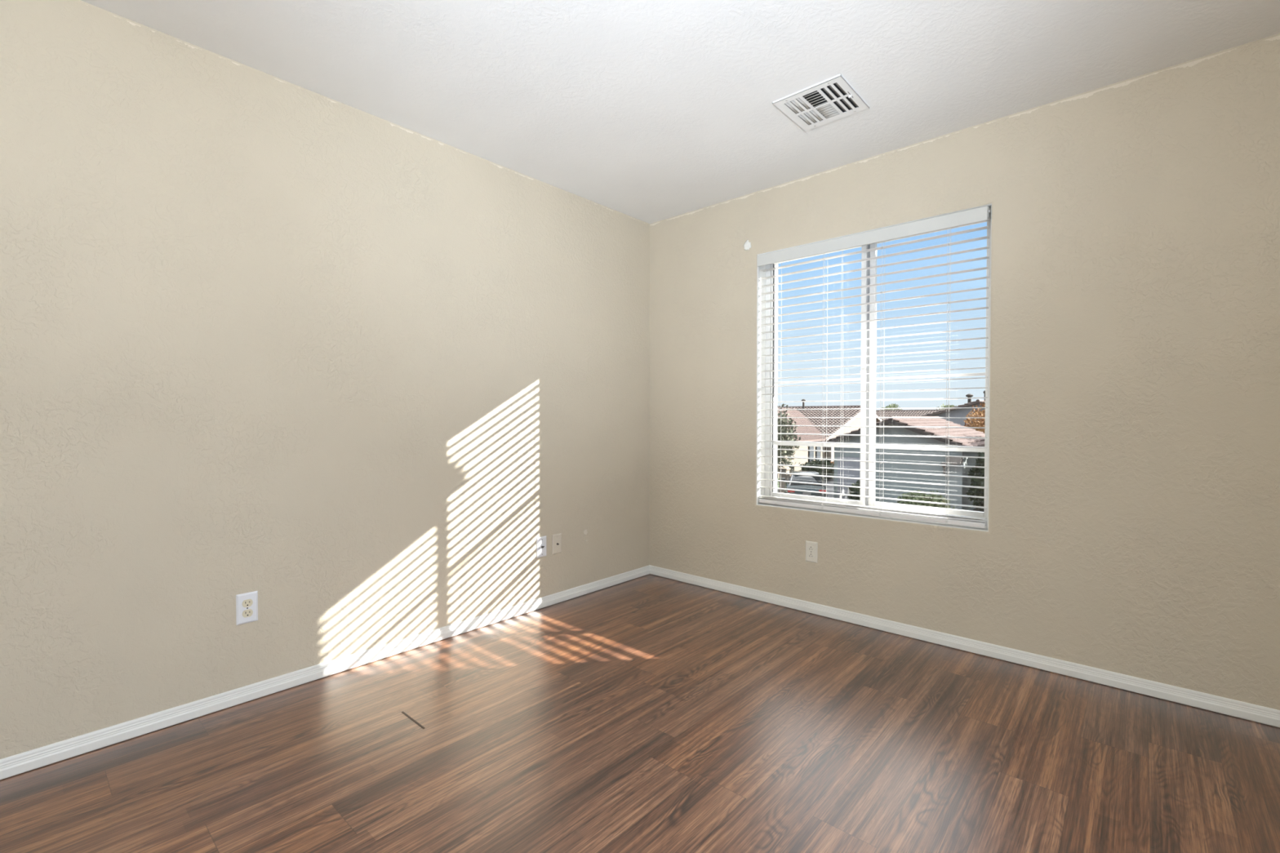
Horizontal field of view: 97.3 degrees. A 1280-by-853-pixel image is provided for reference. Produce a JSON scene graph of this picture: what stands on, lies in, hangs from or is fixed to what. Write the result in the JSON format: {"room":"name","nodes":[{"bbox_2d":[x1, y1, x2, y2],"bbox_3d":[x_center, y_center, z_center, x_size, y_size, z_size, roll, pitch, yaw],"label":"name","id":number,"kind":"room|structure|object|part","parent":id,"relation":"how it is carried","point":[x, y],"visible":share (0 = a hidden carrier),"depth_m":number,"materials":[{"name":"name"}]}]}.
{"room":"empty bedroom","nodes":[
{"label":"empty bedroom","id":0,"kind":"room"},
{"bbox_2d":[0,0,649,759],"bbox_3d":[-1.204,-0.117,2.622,0.150,2.540,4.150,1,1,42],"label":"wall","id":1,"kind":"structure","parent":0,"point":[345,366],"depth_m":2.20,"materials":[{"name":"beige paint"}]},
{"bbox_2d":[235,591,257,625],"bbox_3d":[-1.512,0.699,2.169,0.009,0.116,0.070,1,1,42],"label":"electrical outlet","id":2,"kind":"object","parent":1,"relation":"attached to","point":[246,604],"visible":1,"depth_m":2.17,"materials":[{"name":"white plastic"}]},
{"bbox_2d":[242,608,253,617],"bbox_3d":[-1.510,0.719,2.167,0.003,0.028,0.034,1,1,42],"label":"receptacle","id":3,"kind":"object","parent":2,"relation":"attached to","point":[246,613],"depth_m":2.17,"materials":[{"name":"beige plastic"}]},
{"bbox_2d":[242,599,253,607],"bbox_3d":[-1.510,0.680,2.167,0.003,0.028,0.034,1,1,42],"label":"receptacle","id":4,"kind":"object","parent":2,"relation":"attached to","point":[246,602],"depth_m":2.17,"materials":[{"name":"beige plastic"}]},
{"bbox_2d":[0,564,649,779],"bbox_3d":[-1.176,1.023,2.548,0.014,0.058,3.750,1,1,42],"label":"baseboard","id":5,"kind":"structure","parent":1,"relation":"attached to","point":[22,762],"depth_m":2.20,"materials":[{"name":"white paint"}]},
{"bbox_2d":[536,535,546,558],"bbox_3d":[-0.560,0.691,3.229,0.018,0.116,0.070,1,1,42],"label":"cable plate","id":6,"kind":"object","parent":1,"relation":"attached to","point":[540,541],"visible":1,"depth_m":3.23,"materials":[{"name":"white plastic"}]},
{"bbox_2d":[551,533,561,555],"bbox_3d":[-0.485,0.692,3.313,0.018,0.116,0.070,1,1,42],"label":"plate","id":7,"kind":"object","parent":1,"relation":"attached to","point":[556,539],"visible":1,"depth_m":3.31,"materials":[{"name":"beige plastic"}]},
{"bbox_2d":[583,528,587,535],"bbox_3d":[-0.336,0.657,3.493,0.001,0.044,0.038,1,1,42],"label":"paint patch","id":8,"kind":"object","parent":1,"relation":"attached to","point":[585,531],"visible":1,"depth_m":3.49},
{"bbox_2d":[0,573,1279,852],"bbox_3d":[0.109,1.073,1.402,3.458,0.001,3.750,1,1,42],"label":"floor","id":9,"kind":"structure","parent":0,"point":[647,713],"depth_m":1.79,"materials":[{"name":"brown wood"}]},
{"bbox_2d":[400,711,425,728],"bbox_3d":[-0.822,1.062,2.038,0.167,0.001,0.007,1,1,42],"label":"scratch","id":10,"kind":"structure","parent":9,"relation":"on","point":[403,713],"depth_m":2.03},
{"bbox_2d":[80,0,1279,223],"bbox_3d":[0.419,-1.489,1.151,4.500,0.250,4.150,1,1,42],"label":"ceiling","id":11,"kind":"structure","parent":0,"point":[648,111],"depth_m":2.15,"materials":[{"name":"white paint"}]},
{"bbox_2d":[772,73,869,131],"bbox_3d":[0.779,-1.375,2.418,0.296,0.018,0.312,1,1,42],"label":"ceiling vent","id":12,"kind":"object","parent":11,"relation":"in","point":[834,95],"visible":1,"depth_m":2.41,"materials":[{"name":"white metal"}]},
{"bbox_3d":[0.658,-1.380,2.434,0.013,0.008,0.112,1,1,42],"label":"blade","id":13,"kind":"part","parent":12,"relation":"part of","materials":[{"name":"grey metal"}]},
{"bbox_3d":[0.678,-1.380,2.417,0.013,0.008,0.112,1,1,42],"label":"blade","id":14,"kind":"part","parent":12,"relation":"part of","materials":[{"name":"grey metal"}]},
{"bbox_3d":[0.697,-1.379,2.399,0.013,0.008,0.112,1,1,42],"label":"blade","id":15,"kind":"part","parent":12,"relation":"part of","materials":[{"name":"grey metal"}]},
{"bbox_3d":[0.743,-1.382,2.530,0.013,0.008,0.112,1,1,42],"label":"blade","id":16,"kind":"part","parent":12,"relation":"part of","materials":[{"name":"grey metal"}]},
{"bbox_3d":[0.763,-1.381,2.512,0.013,0.008,0.112,1,1,42],"label":"blade","id":17,"kind":"part","parent":12,"relation":"part of","materials":[{"name":"grey metal"}]},
{"bbox_3d":[0.783,-1.381,2.494,0.013,0.008,0.112,1,1,42],"label":"blade","id":18,"kind":"part","parent":12,"relation":"part of","materials":[{"name":"grey metal"}]},
{"bbox_3d":[0.789,-1.380,2.424,0.064,0.008,0.016,1,1,42],"label":"blade","id":19,"kind":"part","parent":12,"relation":"part of","materials":[{"name":"grey metal"}]},
{"bbox_3d":[0.802,-1.380,2.438,0.064,0.008,0.016,1,1,42],"label":"blade","id":20,"kind":"part","parent":12,"relation":"part of","materials":[{"name":"grey metal"}]},
{"bbox_3d":[0.814,-1.380,2.452,0.064,0.008,0.016,1,1,42],"label":"blade","id":21,"kind":"part","parent":12,"relation":"part of","materials":[{"name":"grey metal"}]},
{"bbox_3d":[0.827,-1.381,2.466,0.064,0.008,0.016,1,1,42],"label":"blade","id":22,"kind":"part","parent":12,"relation":"part of","materials":[{"name":"grey metal"}]},
{"bbox_3d":[0.777,-1.378,2.328,0.012,0.008,0.112,1,1,42],"label":"blade","id":23,"kind":"part","parent":12,"relation":"part of","materials":[{"name":"white metal"}]},
{"bbox_3d":[0.839,-1.381,2.480,0.064,0.008,0.016,1,1,42],"label":"blade","id":24,"kind":"part","parent":12,"relation":"part of","materials":[{"name":"grey metal"}]},
{"bbox_3d":[0.852,-1.381,2.494,0.064,0.008,0.016,1,1,42],"label":"blade","id":25,"kind":"part","parent":12,"relation":"part of","materials":[{"name":"grey metal"}]},
{"bbox_3d":[0.797,-1.378,2.310,0.012,0.008,0.112,1,1,42],"label":"blade","id":26,"kind":"part","parent":12,"relation":"part of","materials":[{"name":"white metal"}]},
{"bbox_3d":[0.863,-1.380,2.423,0.012,0.008,0.112,1,1,42],"label":"blade","id":27,"kind":"part","parent":12,"relation":"part of","materials":[{"name":"white metal"}]},
{"bbox_3d":[0.817,-1.378,2.292,0.012,0.008,0.112,1,1,42],"label":"blade","id":28,"kind":"part","parent":12,"relation":"part of","materials":[{"name":"white metal"}]},
{"bbox_3d":[0.882,-1.380,2.405,0.012,0.008,0.112,1,1,42],"label":"blade","id":29,"kind":"part","parent":12,"relation":"part of","materials":[{"name":"white metal"}]},
{"bbox_2d":[649,33,1279,710],"bbox_3d":[1.482,-0.121,2.837,3.570,2.540,0.250,1,1,42],"label":"wall","id":30,"kind":"structure","parent":0,"point":[1133,529],"depth_m":2.37,"materials":[{"name":"beige paint"}]},
{"bbox_2d":[743,240,751,250],"bbox_3d":[0.647,-1.095,3.399,0.054,0.065,0.002,1,1,42],"label":"plaster patch","id":31,"kind":"object","parent":30,"relation":"attached to","point":[747,245],"visible":1,"depth_m":3.40,"materials":[{"name":"white paint"}]},
{"bbox_2d":[805,540,817,563],"bbox_3d":[0.956,0.701,3.146,0.070,0.116,0.009,1,1,42],"label":"electrical outlet","id":32,"kind":"object","parent":30,"relation":"attached to","point":[811,548],"visible":1,"depth_m":3.14,"materials":[{"name":"white plastic"}]},
{"bbox_2d":[808,552,813,558],"bbox_3d":[0.955,0.720,3.144,0.034,0.028,0.003,1,1,42],"label":"receptacle","id":33,"kind":"object","parent":32,"relation":"attached to","point":[811,555],"depth_m":3.14,"materials":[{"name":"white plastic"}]},
{"bbox_2d":[808,546,813,551],"bbox_3d":[0.955,0.681,3.143,0.034,0.028,0.003,1,1,42],"label":"receptacle","id":34,"kind":"object","parent":32,"relation":"attached to","point":[810,548],"depth_m":3.14,"materials":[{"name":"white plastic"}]},
{"bbox_2d":[764,219,991,527],"bbox_3d":[1.224,-0.273,3.055,1.195,1.487,0.077,1,1,42],"label":"window","id":35,"kind":"structure","parent":30,"relation":"in","point":[865,501],"depth_m":3.04,"materials":[{"name":"white plastic"}]},
{"bbox_3d":[1.010,-0.287,3.233,0.569,1.440,0.020,1,1,42],"label":"sliding sash","id":36,"kind":"part","parent":35,"relation":"part of","materials":[{"name":"white plastic"}]},
{"bbox_2d":[756,205,991,528],"bbox_3d":[1.168,-0.274,2.993,1.192,1.474,0.088,1,1,42],"label":"window blind","id":37,"kind":"object","parent":35,"relation":"attached to","point":[980,214],"visible":1,"depth_m":2.93,"materials":[{"name":"white plastic"}]},
{"bbox_3d":[0.820,-0.263,3.308,0.010,1.430,0.056,1,1,42],"label":"ladder cord","id":38,"kind":"part","parent":37,"relation":"part of","materials":[{"name":"white fabric"}]},
{"bbox_3d":[1.028,-0.260,3.121,0.010,1.430,0.056,1,1,42],"label":"ladder cord","id":39,"kind":"part","parent":37,"relation":"part of","materials":[{"name":"white fabric"}]},
{"bbox_3d":[1.106,-0.295,3.097,0.001,1.340,0.002,-1,1,-33],"label":"lift cord","id":40,"kind":"part","parent":37,"relation":"part of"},
{"bbox_3d":[1.114,-0.310,3.090,0.010,1.310,0.002,1,1,42],"label":"lift cord","id":41,"kind":"part","parent":37,"relation":"part of","materials":[{"name":"white fabric"}]},
{"bbox_3d":[1.168,0.452,3.008,1.175,0.022,0.052,1,1,42],"label":"rail","id":42,"kind":"part","parent":37,"relation":"part of","materials":[{"name":"white plastic"}]},
{"bbox_3d":[1.258,-0.257,2.916,0.010,1.430,0.056,1,1,42],"label":"ladder cord","id":43,"kind":"part","parent":37,"relation":"part of","materials":[{"name":"white fabric"}]},
{"bbox_3d":[1.488,-0.254,2.711,0.010,1.430,0.056,1,1,42],"label":"ladder cord","id":44,"kind":"part","parent":37,"relation":"part of","materials":[{"name":"white fabric"}]},
{"bbox_3d":[1.455,-0.281,2.869,0.560,1.440,0.025,1,1,42],"label":"fixed sash","id":45,"kind":"part","parent":35,"relation":"part of","materials":[{"name":"white plastic"}]},
{"bbox_2d":[649,564,1279,727],"bbox_3d":[1.350,1.019,2.797,3.450,0.058,0.014,1,1,42],"label":"baseboard","id":46,"kind":"structure","parent":30,"relation":"attached to","point":[1261,714],"depth_m":2.51,"materials":[{"name":"white paint"}]},
{"label":"outside","id":47,"kind":"structure","parent":0,"visible":0},
{"bbox_2d":[777,478,834,497],"bbox_3d":[8.113,3.596,27.646,6.500,0.050,22.000,1,1,42],"label":"driveway","id":48,"kind":"structure","parent":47,"point":[830,489],"depth_m":31.80,"materials":[{"name":"concrete"}]},
{"bbox_2d":[777,467,791,493],"bbox_3d":[7.724,2.896,30.128,0.500,1.330,0.500,1,1,42],"label":"pillar","id":49,"kind":"structure","parent":48,"relation":"on","point":[783,469],"depth_m":29.96,"materials":[{"name":"beige paint"}]},
{"bbox_2d":[781,471,827,497],"bbox_3d":[7.819,2.847,26.765,2.140,1.475,4.570,0,1,14],"label":"car","id":50,"kind":"object","parent":48,"relation":"on","point":[804,486],"visible":0.61,"depth_m":24.94,"materials":[{"name":"white metal"}]},
{"bbox_3d":[7.657,2.153,26.089,1.181,0.065,1.545,0,1,14],"label":"roof panel","id":51,"kind":"part","parent":50,"relation":"part of","materials":[{"name":"white paint"}]},
{"bbox_3d":[7.678,2.414,26.182,1.526,0.500,2.869,0,1,14],"label":"cabin glass","id":52,"kind":"part","parent":50,"relation":"part of","materials":[{"name":"grey glass"}]},
{"bbox_3d":[7.287,2.940,24.592,0.340,0.120,0.045,0,1,14],"label":"number plate","id":53,"kind":"part","parent":50,"relation":"part of","materials":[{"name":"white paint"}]},
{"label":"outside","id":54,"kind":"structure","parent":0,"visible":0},
{"bbox_2d":[831,478,984,511],"bbox_3d":[43.658,2.254,112.866,200.000,0.050,219.500,1,1,42],"label":"ground","id":55,"kind":"structure","parent":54,"point":[974,509],"depth_m":24.46,"materials":[{"name":"grey"}]},
{"bbox_2d":[798,457,834,481],"bbox_3d":[11.588,2.772,36.186,2.504,1.483,3.622,1,1,42],"label":"hedge","id":56,"kind":"object","parent":55,"relation":"on","point":[815,463],"visible":0.62,"depth_m":35.47,"materials":[{"name":"green plant"}]},
{"bbox_2d":[777,399,882,478],"bbox_3d":[12.245,0.407,49.313,12.540,5.690,23.100,1,1,42],"label":"house","id":57,"kind":"structure","parent":55,"relation":"on","point":[793,413],"depth_m":45.17,"materials":[{"name":"beige paint"}]},
{"bbox_2d":[847,479,860,500],"bbox_3d":[9.738,3.007,25.243,0.891,1.316,0.877,1,1,42],"label":"shrub","id":58,"kind":"object","parent":55,"relation":"on","point":[854,491],"visible":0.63,"depth_m":25.11,"materials":[{"name":"green plant"}]},
{"bbox_2d":[881,403,901,409],"bbox_3d":[38.812,-0.485,87.270,3.987,6.252,4.474,1,1,42],"label":"tree","id":59,"kind":"object","parent":55,"relation":"on","point":[892,406],"visible":0.15,"depth_m":86.80,"materials":[{"name":"green plant"}]},
{"bbox_2d":[822,416,984,511],"bbox_3d":[13.516,1.553,27.508,6.313,4.100,7.800,1,1,42],"label":"house","id":60,"kind":"structure","parent":55,"relation":"on","point":[910,422],"depth_m":24.69,"materials":[{"name":"grey paint"}]},
{"bbox_3d":[9.813,2.524,26.192,1.250,2.200,0.080,1,1,42],"label":"garage door","id":61,"kind":"part","parent":60,"relation":"part of","materials":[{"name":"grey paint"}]},
{"bbox_2d":[875,409,940,420],"bbox_3d":[32.963,0.454,68.421,11.800,4.980,8.665,1,1,42],"label":"house","id":62,"kind":"structure","parent":55,"relation":"on","point":[887,413],"depth_m":67.95,"materials":[{"name":"beige paint"}]},
{"bbox_2d":[897,489,955,509],"bbox_3d":[11.583,3.218,23.048,2.381,1.213,1.667,1,1,42],"label":"bush","id":63,"kind":"object","parent":55,"relation":"on","point":[915,496],"visible":0.48,"depth_m":22.80,"materials":[{"name":"green plant"}]},
{"bbox_2d":[936,403,956,409],"bbox_3d":[48.020,-0.483,87.049,5.325,6.255,4.276,1,1,42],"label":"tree","id":64,"kind":"object","parent":55,"relation":"on","point":[949,406],"visible":0.02,"depth_m":87.18,"materials":[{"name":"green plant"}]},
{"bbox_2d":[920,390,985,426],"bbox_3d":[22.451,0.617,36.225,8.458,5.690,10.833,1,1,42],"label":"house","id":65,"kind":"structure","parent":55,"relation":"on","point":[953,412],"depth_m":34.62,"materials":[{"name":"grey paint"}]},
{"bbox_2d":[963,400,985,433],"bbox_3d":[18.689,1.084,30.217,2.594,4.954,2.245,1,1,42],"label":"tree","id":66,"kind":"object","parent":55,"relation":"on","point":[980,423],"visible":0.12,"depth_m":30.22,"materials":[{"name":"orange plant"}]},
{"bbox_2d":[965,452,984,510],"bbox_3d":[14.458,2.278,22.771,2.357,3.070,2.359,0,1,14],"label":"tree","id":67,"kind":"object","parent":55,"relation":"on","point":[980,472],"visible":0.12,"depth_m":22.81,"materials":[{"name":"green plant"}]},
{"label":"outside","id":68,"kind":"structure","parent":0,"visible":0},
{"bbox_3d":[4.442,3.478,34.945,9.300,0.050,16.000,1,1,42],"label":"lawn","id":69,"kind":"structure","parent":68,"visible":0},
{"bbox_2d":[777,400,800,471],"bbox_3d":[7.691,1.042,32.106,3.512,4.982,3.033,1,1,42],"label":"tree","id":70,"kind":"object","parent":69,"relation":"on","point":[780,429],"visible":0.23,"depth_m":31.46,"materials":[{"name":"green plant"}]},
{"bbox_2d":[789,464,797,475],"bbox_3d":[9.240,2.898,34.003,0.420,1.200,0.420,1,1,42],"label":"pillar","id":71,"kind":"structure","parent":69,"relation":"on","point":[794,468],"depth_m":33.89,"materials":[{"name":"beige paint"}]}
]}

